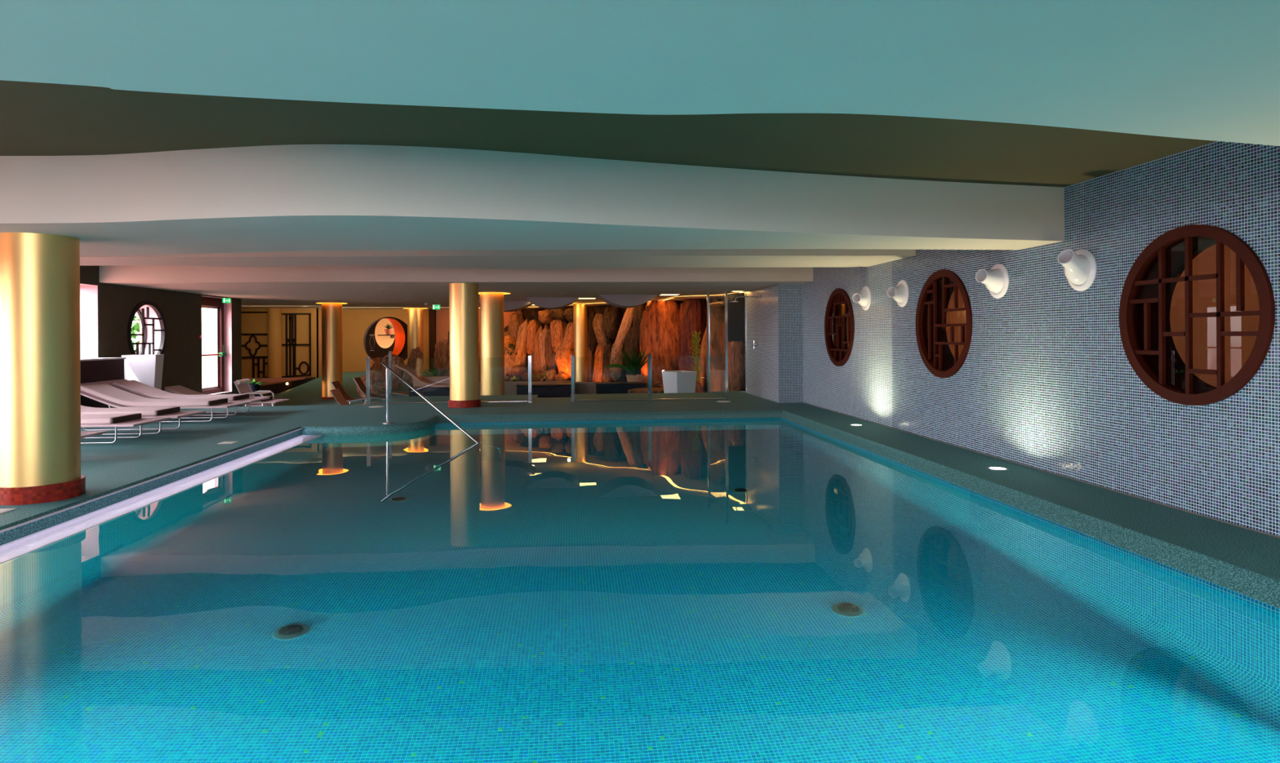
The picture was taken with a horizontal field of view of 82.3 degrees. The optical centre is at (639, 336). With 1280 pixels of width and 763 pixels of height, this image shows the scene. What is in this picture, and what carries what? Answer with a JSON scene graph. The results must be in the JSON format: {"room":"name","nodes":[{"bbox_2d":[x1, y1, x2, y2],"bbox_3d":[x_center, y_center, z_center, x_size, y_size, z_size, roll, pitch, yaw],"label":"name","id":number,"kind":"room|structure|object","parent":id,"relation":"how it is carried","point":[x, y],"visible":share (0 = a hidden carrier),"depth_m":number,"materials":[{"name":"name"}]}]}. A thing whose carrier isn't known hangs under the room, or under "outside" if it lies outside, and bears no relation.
{"room":"indoor swimming pool","nodes":[
{"label":"indoor swimming pool","id":0,"kind":"room"},
{"bbox_2d":[131,313,142,354],"bbox_3d":[-13.236,0.401,18.904,1.984,2.284,1.951,0,0,-5],"label":"shrub","id":1,"kind":"object","parent":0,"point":[135,326],"visible":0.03,"depth_m":18.67,"materials":[{"name":"green plant"}]},
{"bbox_2d":[80,265,241,406],"bbox_3d":[-10.267,0.324,8.360,0.450,3.560,24.600,0,0,-5],"label":"wall","id":2,"kind":"structure","parent":0,"point":[181,312],"depth_m":16.96,"materials":[{"name":"brown paint"}]},
{"bbox_2d":[80,284,97,358],"bbox_3d":[-10.763,0.256,13.486,0.460,2.500,1.700,0,0,-5],"label":"trim","id":3,"kind":"structure","parent":2,"relation":"attached to","point":[88,293],"depth_m":14.34,"materials":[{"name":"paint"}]},
{"bbox_2d":[127,300,166,355],"bbox_3d":[-10.981,-0.053,16.006,0.470,1.456,1.456,0,0,-5],"label":"window","id":4,"kind":"structure","parent":2,"relation":"in","point":[157,309],"depth_m":16.17,"materials":[{"name":"black"}]},
{"bbox_2d":[138,305,160,354],"bbox_3d":[-11.006,-0.052,16.004,0.460,1.400,1.400,0,0,-5],"label":"trim","id":5,"kind":"structure","parent":2,"relation":"attached to","point":[152,313],"depth_m":16.66,"materials":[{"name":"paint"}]},
{"bbox_2d":[201,296,226,394],"bbox_3d":[-11.305,0.244,19.195,0.230,2.530,1.630,0,0,-5],"label":"door","id":6,"kind":"structure","parent":2,"relation":"in","point":[206,302],"depth_m":19.82,"materials":[{"name":"wood"}]},
{"bbox_2d":[201,295,231,395],"bbox_3d":[-11.310,0.244,19.195,0.460,2.530,1.630,0,0,-5],"label":"trim","id":7,"kind":"structure","parent":2,"relation":"attached to","point":[227,306],"depth_m":20.02,"materials":[{"name":"pink paint"}]},
{"bbox_2d":[131,307,213,388],"bbox_3d":[-17.807,-0.697,19.854,12.340,4.520,0.120,0,0,-5],"label":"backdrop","id":8,"kind":"structure","parent":0,"point":[207,314],"depth_m":20.35,"materials":[{"name":"white plastic"}]},
{"bbox_2d":[241,377,310,386],"bbox_3d":[-41.090,1.705,11.134,60.300,0.040,90.000,0,0,-5],"label":"floor","id":9,"kind":"structure","parent":0,"point":[268,381],"depth_m":25.85,"materials":[{"name":"ceramic"}]},
{"bbox_2d":[241,308,321,378],"bbox_3d":[-15.420,0.581,27.832,6.600,3.300,1.350,0,0,-5],"label":"wall","id":10,"kind":"structure","parent":0,"point":[251,323],"depth_m":27.36,"materials":[{"name":"paint"}]},
{"bbox_2d":[241,311,267,377],"bbox_3d":[-14.322,0.347,27.219,1.081,2.528,0.064,0,0,-5],"label":"lattice screen","id":11,"kind":"object","parent":10,"relation":"attached to","point":[253,357],"visible":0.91,"depth_m":27.21,"materials":[{"name":"black wood"}]},
{"bbox_2d":[267,307,282,377],"bbox_3d":[-13.576,0.488,27.250,0.480,3.065,0.480,0,0,-5],"label":"column","id":12,"kind":"structure","parent":10,"relation":"attached to","point":[274,314],"depth_m":27.05,"materials":[{"name":"metal"}]},
{"bbox_2d":[281,313,311,377],"bbox_3d":[-12.851,0.342,27.360,1.091,2.406,0.064,0,0,-5],"label":"lattice screen","id":13,"kind":"object","parent":10,"relation":"attached to","point":[292,330],"visible":1,"depth_m":27.33,"materials":[{"name":"black wood"}]},
{"bbox_2d":[261,377,315,393],"bbox_3d":[-14.101,1.834,26.978,4.050,0.580,0.400,0,0,-5],"label":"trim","id":14,"kind":"structure","parent":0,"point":[282,387],"depth_m":26.88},
{"bbox_2d":[241,371,433,406],"bbox_3d":[-7.068,1.717,23.030,20.300,0.680,14.800,0,0,-5],"label":"floor","id":15,"kind":"structure","parent":0,"point":[308,393],"depth_m":24.20,"materials":[{"name":"tile"}]},
{"bbox_2d":[164,385,289,406],"bbox_3d":[-9.781,1.601,17.145,2.722,0.941,0.880,0,0,-5],"label":"sun lounger","id":16,"kind":"object","parent":15,"relation":"on","point":[178,389],"visible":0.29,"depth_m":17.02,"materials":[{"name":"fabric"}]},
{"bbox_2d":[164,385,271,402],"bbox_3d":[-9.855,1.338,17.138,2.147,0.382,0.680,0,0,-5],"label":"cushion","id":17,"kind":"object","parent":16,"relation":"on","point":[178,389],"depth_m":17.02,"materials":[{"name":"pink fabric"}]},
{"bbox_2d":[261,396,272,401],"bbox_3d":[-8.777,1.474,17.241,0.012,0.076,0.640,0,0,-5],"label":"cushion","id":18,"kind":"object","parent":16,"relation":"on","point":[271,397],"depth_m":17.34,"materials":[{"name":"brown fabric"}]},
{"bbox_2d":[233,378,276,406],"bbox_3d":[-9.679,1.577,18.461,0.770,0.989,0.700,0,0,-5],"label":"sun lounger","id":19,"kind":"object","parent":15,"relation":"on","point":[242,386],"visible":0.73,"depth_m":18.37,"materials":[{"name":"grey"}]},
{"bbox_2d":[246,378,266,406],"bbox_3d":[-10.519,1.613,20.043,0.519,0.924,0.664,0,0,-45],"label":"potted plant","id":20,"kind":"object","parent":15,"relation":"on","point":[255,387],"visible":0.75,"depth_m":19.89,"materials":[{"name":"green plant"}]},
{"bbox_2d":[315,302,347,399],"bbox_3d":[-9.859,0.504,23.467,0.960,3.135,0.960,0,0,-5],"label":"column","id":21,"kind":"structure","parent":15,"relation":"on","point":[331,313],"depth_m":23.20,"materials":[{"name":"gold metal"}]},
{"bbox_2d":[329,388,377,404],"bbox_3d":[-7.206,1.716,19.099,1.504,0.693,0.652,0,0,-5],"label":"lounger","id":22,"kind":"object","parent":15,"relation":"on","point":[339,397],"visible":0.42,"depth_m":18.99,"materials":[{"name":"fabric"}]},
{"bbox_2d":[330,380,386,404],"bbox_3d":[-7.666,1.658,20.562,1.767,0.813,0.652,0,0,-5],"label":"lounger","id":23,"kind":"object","parent":15,"relation":"on","point":[336,384],"visible":0.66,"depth_m":20.45,"materials":[{"name":"red"}]},
{"bbox_2d":[355,372,386,397],"bbox_3d":[-8.652,1.735,23.862,1.013,1.112,0.981,0,0,38],"label":"boulder","id":24,"kind":"object","parent":15,"relation":"on","point":[379,380],"visible":0.33,"depth_m":23.58,"materials":[{"name":"stone"}]},
{"bbox_2d":[353,377,408,403],"bbox_3d":[-7.574,1.646,21.977,1.819,0.837,0.652,0,0,-5],"label":"lounger","id":25,"kind":"object","parent":15,"relation":"on","point":[358,381],"visible":0.58,"depth_m":21.80,"materials":[{"name":"red"}]},
{"bbox_2d":[381,353,404,390],"bbox_3d":[-8.441,1.417,24.913,0.907,1.673,0.818,0,0,6],"label":"boulder","id":26,"kind":"object","parent":15,"relation":"on","point":[396,382],"visible":0.34,"depth_m":24.62,"materials":[{"name":"stone"}]},
{"bbox_2d":[404,346,423,383],"bbox_3d":[-8.016,1.095,25.933,0.511,1.432,0.650,0,0,35],"label":"boulder","id":27,"kind":"object","parent":15,"relation":"on","point":[415,361],"visible":0.66,"depth_m":25.80,"materials":[{"name":"stone"}]},
{"bbox_2d":[403,307,426,373],"bbox_3d":[-8.547,0.362,27.912,0.930,2.865,0.930,0,0,-5],"label":"column","id":28,"kind":"structure","parent":15,"relation":"on","point":[415,315],"depth_m":27.67,"materials":[{"name":"gold metal"}]},
{"bbox_2d":[411,377,430,386],"label":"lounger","id":29,"kind":"object","parent":15,"relation":"on","point":[415,383],"depth_m":23.72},
{"bbox_2d":[395,363,449,396],"bbox_3d":[-5.538,1.395,19.852,1.956,1.309,0.820,0,0,-5],"label":"lounger","id":30,"kind":"object","parent":15,"relation":"on","point":[435,388],"visible":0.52,"depth_m":19.48,"materials":[{"name":"black"}]},
{"bbox_2d":[419,368,448,376],"bbox_3d":[-6.798,1.436,24.742,1.523,0.799,1.408,0,0,-5],"label":"potted palm","id":31,"kind":"object","parent":15,"relation":"on","point":[434,373],"visible":0.38,"depth_m":24.56,"materials":[{"name":"plant"}]},
{"bbox_2d":[423,376,449,383],"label":"stone planter","id":32,"kind":"object","parent":15,"relation":"on","point":[445,380],"depth_m":23.79,"materials":[{"name":"stone"}]},
{"bbox_2d":[434,338,449,376],"bbox_3d":[-6.974,1.052,27.035,1.185,1.923,1.194,0,0,-20],"label":"boulder","id":33,"kind":"object","parent":15,"relation":"on","point":[442,353],"visible":0.21,"depth_m":26.69,"materials":[{"name":"stone"}]},
{"bbox_2d":[478,292,511,395],"bbox_3d":[-3.745,0.472,18.577,0.950,3.135,0.950,0,0,-5],"label":"column","id":34,"kind":"structure","parent":15,"relation":"on","point":[491,304],"depth_m":18.32,"materials":[{"name":"gold metal"}]},
{"bbox_2d":[479,381,575,395],"bbox_3d":[-3.888,1.705,22.293,3.845,0.670,0.675,0,0,4],"label":"kerb","id":35,"kind":"object","parent":15,"relation":"on","point":[510,388],"visible":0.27,"depth_m":22.02,"materials":[{"name":"stone"}]},
{"bbox_2d":[515,382,571,397],"bbox_3d":[-2.716,1.702,21.111,1.640,0.665,0.790,0,0,-5],"label":"bench","id":36,"kind":"object","parent":15,"relation":"on","point":[541,389],"visible":0.49,"depth_m":20.75,"materials":[{"name":"black"}]},
{"bbox_2d":[573,303,587,393],"bbox_3d":[-2.041,0.463,25.120,0.470,3.135,0.470,0,0,-5],"label":"column","id":37,"kind":"structure","parent":15,"relation":"on","point":[580,311],"depth_m":24.92,"materials":[{"name":"gold metal"}]},
{"bbox_2d":[575,382,595,394],"bbox_3d":[-1.396,1.692,21.660,1.131,0.670,0.457,0,0,8],"label":"kerb","id":38,"kind":"object","parent":15,"relation":"on","point":[581,388],"visible":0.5,"depth_m":21.47,"materials":[{"name":"stone"}]},
{"bbox_2d":[595,382,647,394],"bbox_3d":[-0.548,1.668,20.817,1.420,0.710,0.790,0,0,-5],"label":"bench","id":39,"kind":"object","parent":15,"relation":"on","point":[602,388],"visible":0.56,"depth_m":20.44,"materials":[{"name":"black"}]},
{"bbox_2d":[603,346,653,382],"bbox_3d":[-0.264,1.136,21.889,1.230,1.771,1.314,0,0,41],"label":"potted fern","id":40,"kind":"object","parent":15,"relation":"on","point":[634,366],"visible":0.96,"depth_m":21.77,"materials":[{"name":"green plant"}]},
{"bbox_2d":[626,374,644,382],"bbox_3d":[-0.150,1.291,21.885,0.540,0.280,0.540,0,0,-5],"label":"pot","id":41,"kind":"object","parent":40,"relation":"attached to","point":[630,378],"depth_m":21.68,"materials":[{"name":"brown"}]},
{"bbox_2d":[627,387,664,393],"bbox_3d":[0.551,1.717,20.043,1.800,0.600,0.900,0,0,-5],"label":"stone plinth","id":42,"kind":"object","parent":15,"relation":"on","point":[643,390],"visible":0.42,"depth_m":19.69,"materials":[{"name":"stone"}]},
{"bbox_2d":[662,370,697,393],"bbox_3d":[1.029,1.465,19.134,0.659,1.100,0.659,0,0,-34],"label":"planter","id":43,"kind":"object","parent":15,"relation":"on","point":[673,381],"visible":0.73,"depth_m":18.91,"materials":[{"name":"white ceramic"}]},
{"bbox_2d":[374,318,395,348],"bbox_3d":[-10.311,0.554,30.606,4.100,3.300,0.100,0,0,-5],"label":"wall","id":44,"kind":"structure","parent":0,"point":[384,341],"depth_m":30.52,"materials":[{"name":"paint"}]},
{"bbox_2d":[377,334,395,337],"bbox_3d":[-10.228,0.004,30.238,1.000,0.140,0.650,0,0,-5],"label":"wall shelf","id":45,"kind":"object","parent":44,"relation":"attached to","point":[391,335],"visible":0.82,"depth_m":29.92,"materials":[{"name":"black wood"}]},
{"bbox_2d":[383,323,392,334],"bbox_3d":[-10.272,-0.302,30.048,0.454,0.472,0.480,0,0,-5],"label":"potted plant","id":46,"kind":"object","parent":45,"relation":"on","point":[388,331],"visible":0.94,"depth_m":29.96,"materials":[{"name":"brown ceramic"}]},
{"bbox_2d":[342,309,429,372],"bbox_3d":[-10.228,0.553,28.957,3.950,3.300,0.001,0,0,-5],"label":"wall","id":47,"kind":"structure","parent":0,"point":[355,322],"depth_m":28.88,"materials":[{"name":"paint"}]},
{"bbox_2d":[365,317,407,371],"bbox_3d":[-10.199,0.553,29.336,4.400,3.300,0.050,0,0,-5],"label":"wall","id":48,"kind":"structure","parent":0,"point":[379,353],"depth_m":29.30,"materials":[{"name":"brown"}]},
{"bbox_2d":[363,316,391,361],"bbox_3d":[-9.954,0.120,29.159,1.940,1.776,0.350,0,0,-5],"label":"trim","id":49,"kind":"structure","parent":48,"relation":"attached to","point":[375,321],"depth_m":29.08,"materials":[{"name":"brown"}]},
{"bbox_2d":[386,318,404,355],"bbox_3d":[-9.784,0.076,29.271,0.819,1.590,0.140,0,0,-5],"label":"band","id":50,"kind":"object","parent":48,"relation":"attached to","point":[399,332],"visible":0.83,"depth_m":29.27,"materials":[{"name":"orange paint"}]},
{"bbox_2d":[428,309,435,371],"bbox_3d":[-8.211,0.493,29.029,0.220,3.200,0.360,0,0,-5],"label":"wall","id":51,"kind":"structure","parent":0,"point":[432,313],"depth_m":28.85,"materials":[{"name":"brown"}]},
{"bbox_2d":[99,265,813,309],"bbox_3d":[-7.607,-1.268,22.729,21.200,0.385,17.300,0,0,-5],"label":"ceiling","id":52,"kind":"structure","parent":0,"point":[357,286],"depth_m":15.09,"materials":[{"name":"paint"}]},
{"bbox_2d":[478,301,532,311],"bbox_3d":[-4.295,-0.943,23.297,1.900,0.300,1.200,0,0,-5],"label":"sail","id":53,"kind":"object","parent":52,"relation":"hanging from","point":[508,306],"visible":0.48,"depth_m":22.74,"materials":[{"name":"fabric"}]},
{"bbox_2d":[523,297,578,309],"bbox_3d":[-2.572,-0.952,21.353,1.560,0.300,1.200,0,0,-5],"label":"sail","id":54,"kind":"object","parent":52,"relation":"hanging from","point":[547,303],"visible":1,"depth_m":20.76,"materials":[{"name":"fabric"}]},
{"bbox_2d":[597,294,657,308],"bbox_3d":[-0.357,-0.958,20.259,1.600,0.310,1.200,0,0,-5],"label":"sail","id":55,"kind":"object","parent":52,"relation":"hanging from","point":[624,301],"visible":1,"depth_m":19.67,"materials":[{"name":"fabric"}]},
{"bbox_2d":[657,292,742,301],"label":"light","id":56,"kind":"object","parent":52,"relation":"attached to","point":[659,300],"depth_m":20.20,"materials":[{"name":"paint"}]},
{"bbox_2d":[435,309,515,342],"bbox_3d":[-6.652,0.535,29.375,3.250,3.300,0.050,0,0,-5],"label":"wall","id":57,"kind":"structure","parent":0,"point":[442,328],"depth_m":29.24,"materials":[{"name":"paint"}]},
{"bbox_2d":[0,80,1215,186],"bbox_3d":[-2.934,-1.505,6.224,14.680,0.060,19.050,0,0,-5],"label":"ceiling","id":58,"kind":"structure","parent":0,"point":[37,118],"depth_m":5.43,"materials":[{"name":"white paint"}]},
{"bbox_2d":[80,248,915,269],"bbox_3d":[-3.176,-1.307,11.362,14.289,0.352,2.087,0,0,-2],"label":"ceiling beam","id":59,"kind":"structure","parent":58,"relation":"attached to","point":[656,258],"depth_m":10.73,"materials":[{"name":"paint"}]},
{"bbox_2d":[0,144,1064,255],"bbox_3d":[-2.797,-1.207,7.118,14.200,0.557,3.035,0,0,-5],"label":"ceiling beam","id":60,"kind":"structure","parent":58,"relation":"attached to","point":[289,197],"depth_m":6.21,"materials":[{"name":"paint"}]},
{"bbox_2d":[0,0,1279,146],"bbox_3d":[-2.125,-1.210,0.099,14.200,0.558,6.600,0,0,-5],"label":"ceiling beam","id":61,"kind":"structure","parent":58,"relation":"attached to","point":[1195,69],"depth_m":2.45,"materials":[{"name":"paint"}]},
{"bbox_2d":[479,297,745,392],"bbox_3d":[-1.415,0.318,25.168,13.458,3.748,2.076,0,0,43],"label":"wall","id":62,"kind":"structure","parent":0,"point":[665,327],"depth_m":24.31,"materials":[{"name":"stone"}]},
{"bbox_2d":[504,343,517,359],"bbox_3d":[-4.785,0.534,27.026,0.722,0.592,0.722,0,0,20],"label":"fern","id":63,"kind":"object","parent":62,"relation":"on","point":[510,353],"visible":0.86,"depth_m":27.04,"materials":[{"name":"green plant"}]},
{"bbox_2d":[688,330,706,382],"bbox_3d":[1.653,0.591,21.110,0.495,1.501,0.186,0,0,-5],"label":"vine","id":64,"kind":"object","parent":62,"relation":"hanging from","point":[695,342],"visible":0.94,"depth_m":21.09,"materials":[{"name":"green plant"}]},
{"bbox_2d":[0,392,1279,580],"bbox_3d":[-3.010,1.766,9.505,14.200,0.600,17.500,0,0,-5],"label":"floor","id":65,"kind":"structure","parent":0,"point":[125,461],"depth_m":9.67,"materials":[{"name":"stone"}]},
{"bbox_2d":[0,232,85,505],"bbox_3d":[-5.526,0.282,6.744,0.670,2.393,0.670,0,0,-5],"label":"column","id":66,"kind":"structure","parent":65,"relation":"on","point":[40,370],"depth_m":6.51,"materials":[{"name":"gold metal"}]},
{"bbox_2d":[80,431,106,439],"bbox_3d":[-8.098,1.156,8.768,2.722,0.668,0.880,0,0,-5],"label":"sun lounger","id":67,"kind":"object","parent":65,"relation":"on","point":[86,433],"visible":0.08,"depth_m":9.14,"materials":[{"name":"grey"}]},
{"bbox_2d":[80,357,125,408],"bbox_3d":[-10.201,0.958,13.112,0.540,1.090,2.390,0,0,-5],"label":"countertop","id":68,"kind":"structure","parent":65,"relation":"on","point":[93,369],"depth_m":13.56,"materials":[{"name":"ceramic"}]},
{"bbox_2d":[80,413,170,444],"bbox_3d":[-8.299,1.157,10.357,2.722,0.668,0.880,0,0,-4],"label":"sun lounger","id":69,"kind":"object","parent":65,"relation":"on","point":[129,420],"visible":0.51,"depth_m":10.24,"materials":[{"name":"silver metal"}]},
{"bbox_2d":[80,413,138,424],"bbox_3d":[-8.372,1.030,10.352,2.147,0.382,0.680,0,0,-4],"label":"cushion","id":70,"kind":"object","parent":69,"relation":"on","point":[86,419],"depth_m":10.24,"materials":[{"name":"pink fabric"}]},
{"bbox_2d":[111,413,141,423],"bbox_3d":[-7.291,1.166,10.422,0.012,0.076,0.640,0,0,-4],"label":"cushion","id":71,"kind":"object","parent":69,"relation":"on","point":[136,416],"depth_m":10.39,"materials":[{"name":"brown fabric"}]},
{"bbox_2d":[121,354,164,389],"bbox_3d":[-10.196,0.941,15.046,0.599,1.125,0.599,0,0,-20],"label":"planter","id":72,"kind":"object","parent":65,"relation":"on","point":[146,369],"visible":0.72,"depth_m":14.82,"materials":[{"name":"white ceramic"}]},
{"bbox_2d":[80,404,206,435],"bbox_3d":[-8.342,1.157,11.316,2.722,0.668,0.880,0,0,-5],"label":"sun lounger","id":73,"kind":"object","parent":65,"relation":"on","point":[172,412],"visible":0.48,"depth_m":11.27,"materials":[{"name":"silver metal"}]},
{"bbox_2d":[80,404,177,416],"bbox_3d":[-8.414,1.030,11.309,2.147,0.382,0.680,0,0,-5],"label":"cushion","id":74,"kind":"object","parent":73,"relation":"on","point":[145,411],"depth_m":11.23,"materials":[{"name":"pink fabric"}]},
{"bbox_2d":[156,406,180,416],"bbox_3d":[-7.336,1.166,11.412,0.012,0.076,0.640,0,0,-5],"label":"cushion","id":75,"kind":"object","parent":73,"relation":"on","point":[166,411],"depth_m":11.39,"materials":[{"name":"brown fabric"}]},
{"bbox_2d":[0,426,302,546],"bbox_3d":[-4.996,1.546,6.312,0.040,0.140,11.520,0,0,-5],"label":"trim","id":76,"kind":"structure","parent":65,"relation":"attached to","point":[12,535],"depth_m":7.22,"materials":[{"name":"tile"}]},
{"bbox_2d":[0,428,302,533],"bbox_3d":[-4.971,1.498,6.354,0.020,0.013,11.200,0,0,-5],"label":"pool edge","id":77,"kind":"object","parent":76,"relation":"attached to","point":[186,468],"visible":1,"depth_m":7.18,"materials":[{"name":"white plastic"}]},
{"bbox_2d":[80,382,250,422],"bbox_3d":[-8.498,1.158,12.956,2.722,0.668,0.880,0,0,-4],"label":"sun lounger","id":78,"kind":"object","parent":65,"relation":"on","point":[104,393],"visible":0.82,"depth_m":12.69,"materials":[{"name":"fabric"}]},
{"bbox_2d":[80,383,225,406],"bbox_3d":[-8.571,1.031,12.950,2.147,0.382,0.680,0,0,-4],"label":"cushion","id":79,"kind":"object","parent":78,"relation":"on","point":[104,392],"depth_m":12.69,"materials":[{"name":"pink fabric"}]},
{"bbox_2d":[208,398,227,405],"bbox_3d":[-7.491,1.167,13.032,0.012,0.076,0.640,0,0,-4],"label":"cushion","id":80,"kind":"object","parent":78,"relation":"on","point":[223,401],"depth_m":13.01,"materials":[{"name":"brown fabric"}]},
{"bbox_2d":[95,378,270,416],"bbox_3d":[-8.645,1.159,13.959,2.722,0.668,0.880,0,0,-5],"label":"sun lounger","id":81,"kind":"object","parent":65,"relation":"on","point":[134,387],"visible":0.67,"depth_m":13.77,"materials":[{"name":"fabric"}]},
{"bbox_2d":[111,380,244,400],"bbox_3d":[-8.717,1.032,13.952,2.147,0.382,0.680,0,0,-5],"label":"cushion","id":82,"kind":"object","parent":81,"relation":"on","point":[134,387],"depth_m":13.74,"materials":[{"name":"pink fabric"}]},
{"bbox_2d":[233,394,248,400],"bbox_3d":[-7.639,1.168,14.055,0.012,0.076,0.640,0,0,-5],"label":"cushion","id":83,"kind":"object","parent":81,"relation":"on","point":[242,397],"depth_m":14.02,"materials":[{"name":"brown fabric"}]},
{"bbox_2d":[366,351,532,404],"bbox_3d":[-4.221,0.939,16.799,3.538,1.193,1.730,0,0,-5],"label":"glass balustrade","id":84,"kind":"object","parent":65,"relation":"on","point":[368,359],"visible":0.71,"depth_m":16.08,"materials":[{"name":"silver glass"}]},
{"bbox_2d":[448,283,480,408],"bbox_3d":[-3.678,0.187,15.339,0.670,2.565,0.670,0,0,-5],"label":"column","id":85,"kind":"structure","parent":65,"relation":"on","point":[464,313],"depth_m":15.08,"materials":[{"name":"gold metal"}]},
{"bbox_2d":[570,353,725,402],"bbox_3d":[0.202,0.919,16.393,3.483,1.060,0.080,0,0,-5],"label":"glass balustrade","id":86,"kind":"object","parent":65,"relation":"on","point":[649,356],"visible":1,"depth_m":16.36,"materials":[{"name":"glass"}]},
{"bbox_2d":[706,286,745,399],"bbox_3d":[2.253,0.156,17.624,1.019,2.565,1.912,0,0,-5],"label":"door frame","id":87,"kind":"structure","parent":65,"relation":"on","point":[726,391],"depth_m":17.34,"materials":[{"name":"silver metal"}]},
{"bbox_2d":[777,284,802,403],"bbox_3d":[3.245,0.143,15.800,0.530,2.620,0.002,0,0,-5],"label":"wall pier","id":88,"kind":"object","parent":65,"relation":"on","point":[789,295],"visible":1,"depth_m":15.80,"materials":[{"name":"tile"}]},
{"bbox_2d":[435,409,1279,608],"bbox_3d":[0.097,1.504,7.518,6.650,0.108,12.950,0,0,-5],"label":"pool edge","id":89,"kind":"structure","parent":65,"relation":"attached to","point":[1261,588],"depth_m":6.56,"materials":[{"name":"tile"}]},
{"bbox_2d":[986,466,1008,471],"bbox_3d":[3.857,1.426,7.903,0.210,0.008,0.210,0,0,-5],"label":"uplight","id":90,"kind":"object","parent":65,"relation":"on","point":[998,468],"visible":1,"depth_m":7.88,"materials":[{"name":"silver metal"}]},
{"bbox_2d":[780,417,1279,614],"bbox_3d":[-0.694,2.217,7.266,7.981,1.314,12.600,0,0,-5],"label":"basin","id":91,"kind":"object","parent":65,"relation":"attached to","point":[1224,590],"visible":0.01,"depth_m":5.60,"materials":[{"name":"tile"}]},
{"bbox_2d":[0,435,321,564],"bbox_3d":[-4.801,1.616,6.321,0.370,0.018,11.500,0,0,-5],"label":"trim","id":92,"kind":"structure","parent":91,"relation":"attached to","point":[11,550],"depth_m":6.97,"materials":[{"name":"tile"}]},
{"bbox_2d":[301,415,437,435],"bbox_3d":[-4.372,2.173,12.506,2.487,1.400,0.924,0,0,-42],"label":"trim","id":93,"kind":"structure","parent":91,"relation":"attached to","point":[410,427],"depth_m":12.03,"materials":[{"name":"tile"}]},
{"bbox_2d":[380,361,479,444],"bbox_3d":[-3.184,1.653,11.594,2.982,2.469,0.170,0,0,36],"label":"pool handrail","id":94,"kind":"object","parent":91,"relation":"on","point":[387,369],"visible":0.78,"depth_m":12.06,"materials":[{"name":"silver metal"}]},
{"bbox_2d":[435,417,781,425],"bbox_3d":[-1.294,2.220,13.537,7.980,1.314,0.001,0,0,-5],"label":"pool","id":95,"kind":"object","parent":91,"relation":"attached to","point":[734,419],"visible":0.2,"depth_m":13.60,"materials":[{"name":"tile"}]},
{"bbox_2d":[0,419,1279,762],"bbox_3d":[-0.720,1.594,7.264,8.025,0.001,12.600,0,0,-5],"label":"pool water","id":96,"kind":"object","parent":91,"relation":"in","point":[746,591],"visible":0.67,"depth_m":4.04,"materials":[{"name":"liquid"}]},
{"bbox_2d":[727,295,745,341],"bbox_3d":[2.747,-0.497,20.078,0.700,1.265,0.050,0,0,-5],"label":"stone wall","id":97,"kind":"structure","parent":0,"point":[735,310],"depth_m":20.04,"materials":[{"name":"black"}]},
{"bbox_2d":[746,284,778,403],"bbox_3d":[2.838,0.445,17.183,0.001,3.220,2.830,0,0,-6],"label":"door","id":98,"kind":"structure","parent":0,"point":[762,313],"depth_m":17.02,"materials":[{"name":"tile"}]},
{"bbox_2d":[744,284,777,392],"bbox_3d":[2.825,0.155,17.195,0.030,2.560,2.875,0,0,-6],"label":"door frame","id":99,"kind":"structure","parent":98,"relation":"attached to","point":[777,284],"depth_m":18.59,"materials":[{"name":"silver metal"}]},
{"bbox_2d":[802,141,1279,537],"bbox_3d":[4.385,-0.043,6.658,0.002,2.980,18.420,0,0,-5],"label":"wall","id":100,"kind":"structure","parent":0,"point":[1046,380],"depth_m":7.11,"materials":[{"name":"tile"}]},
{"bbox_2d":[824,288,854,366],"bbox_3d":[3.884,-0.170,13.672,0.400,1.800,1.900,0,0,-5],"label":"window","id":101,"kind":"structure","parent":100,"relation":"in","point":[839,323],"depth_m":13.68,"materials":[{"name":"red wood"}]},
{"bbox_2d":[852,286,871,310],"bbox_3d":[3.787,-0.645,12.361,0.295,0.410,0.470,0,0,35],"label":"wall lamp","id":102,"kind":"object","parent":100,"relation":"attached to","point":[863,298],"depth_m":12.28,"materials":[{"name":"ceramic"}]},
{"bbox_2d":[887,280,908,306],"bbox_3d":[3.915,-0.645,10.997,0.295,0.410,0.466,0,0,36],"label":"wall lamp","id":103,"kind":"object","parent":100,"relation":"attached to","point":[900,293],"depth_m":10.92,"materials":[{"name":"ceramic"}]},
{"bbox_2d":[915,269,972,377],"bbox_3d":[4.247,-0.172,9.880,0.400,1.800,1.900,0,0,-5],"label":"window","id":104,"kind":"structure","parent":100,"relation":"in","point":[944,313],"depth_m":9.83,"materials":[{"name":"red wood"}]},
{"bbox_2d":[975,263,1008,298],"bbox_3d":[4.083,-0.646,8.569,0.382,0.410,0.410,0,0,-5],"label":"wall lamp","id":105,"kind":"object","parent":100,"relation":"attached to","point":[996,280],"depth_m":8.46,"materials":[{"name":"ceramic"}]},
{"bbox_2d":[802,402,1279,537],"bbox_3d":[4.338,1.424,7.155,0.015,0.006,17.420,0,0,-5],"label":"baseboard","id":106,"kind":"structure","parent":100,"relation":"attached to","point":[802,402],"depth_m":6.99,"materials":[{"name":"tile"}]},
{"bbox_2d":[1057,248,1096,291],"bbox_3d":[4.277,-0.647,7.129,0.313,0.410,0.442,0,0,42],"label":"wall lamp","id":107,"kind":"object","parent":100,"relation":"attached to","point":[1080,265],"depth_m":7.07,"materials":[{"name":"ceramic"}]},
{"bbox_2d":[1119,224,1275,405],"bbox_3d":[4.622,-0.174,5.958,0.400,1.800,1.900,0,0,-5],"label":"window","id":108,"kind":"structure","parent":100,"relation":"in","point":[1197,308],"depth_m":5.89,"materials":[{"name":"red wood"}]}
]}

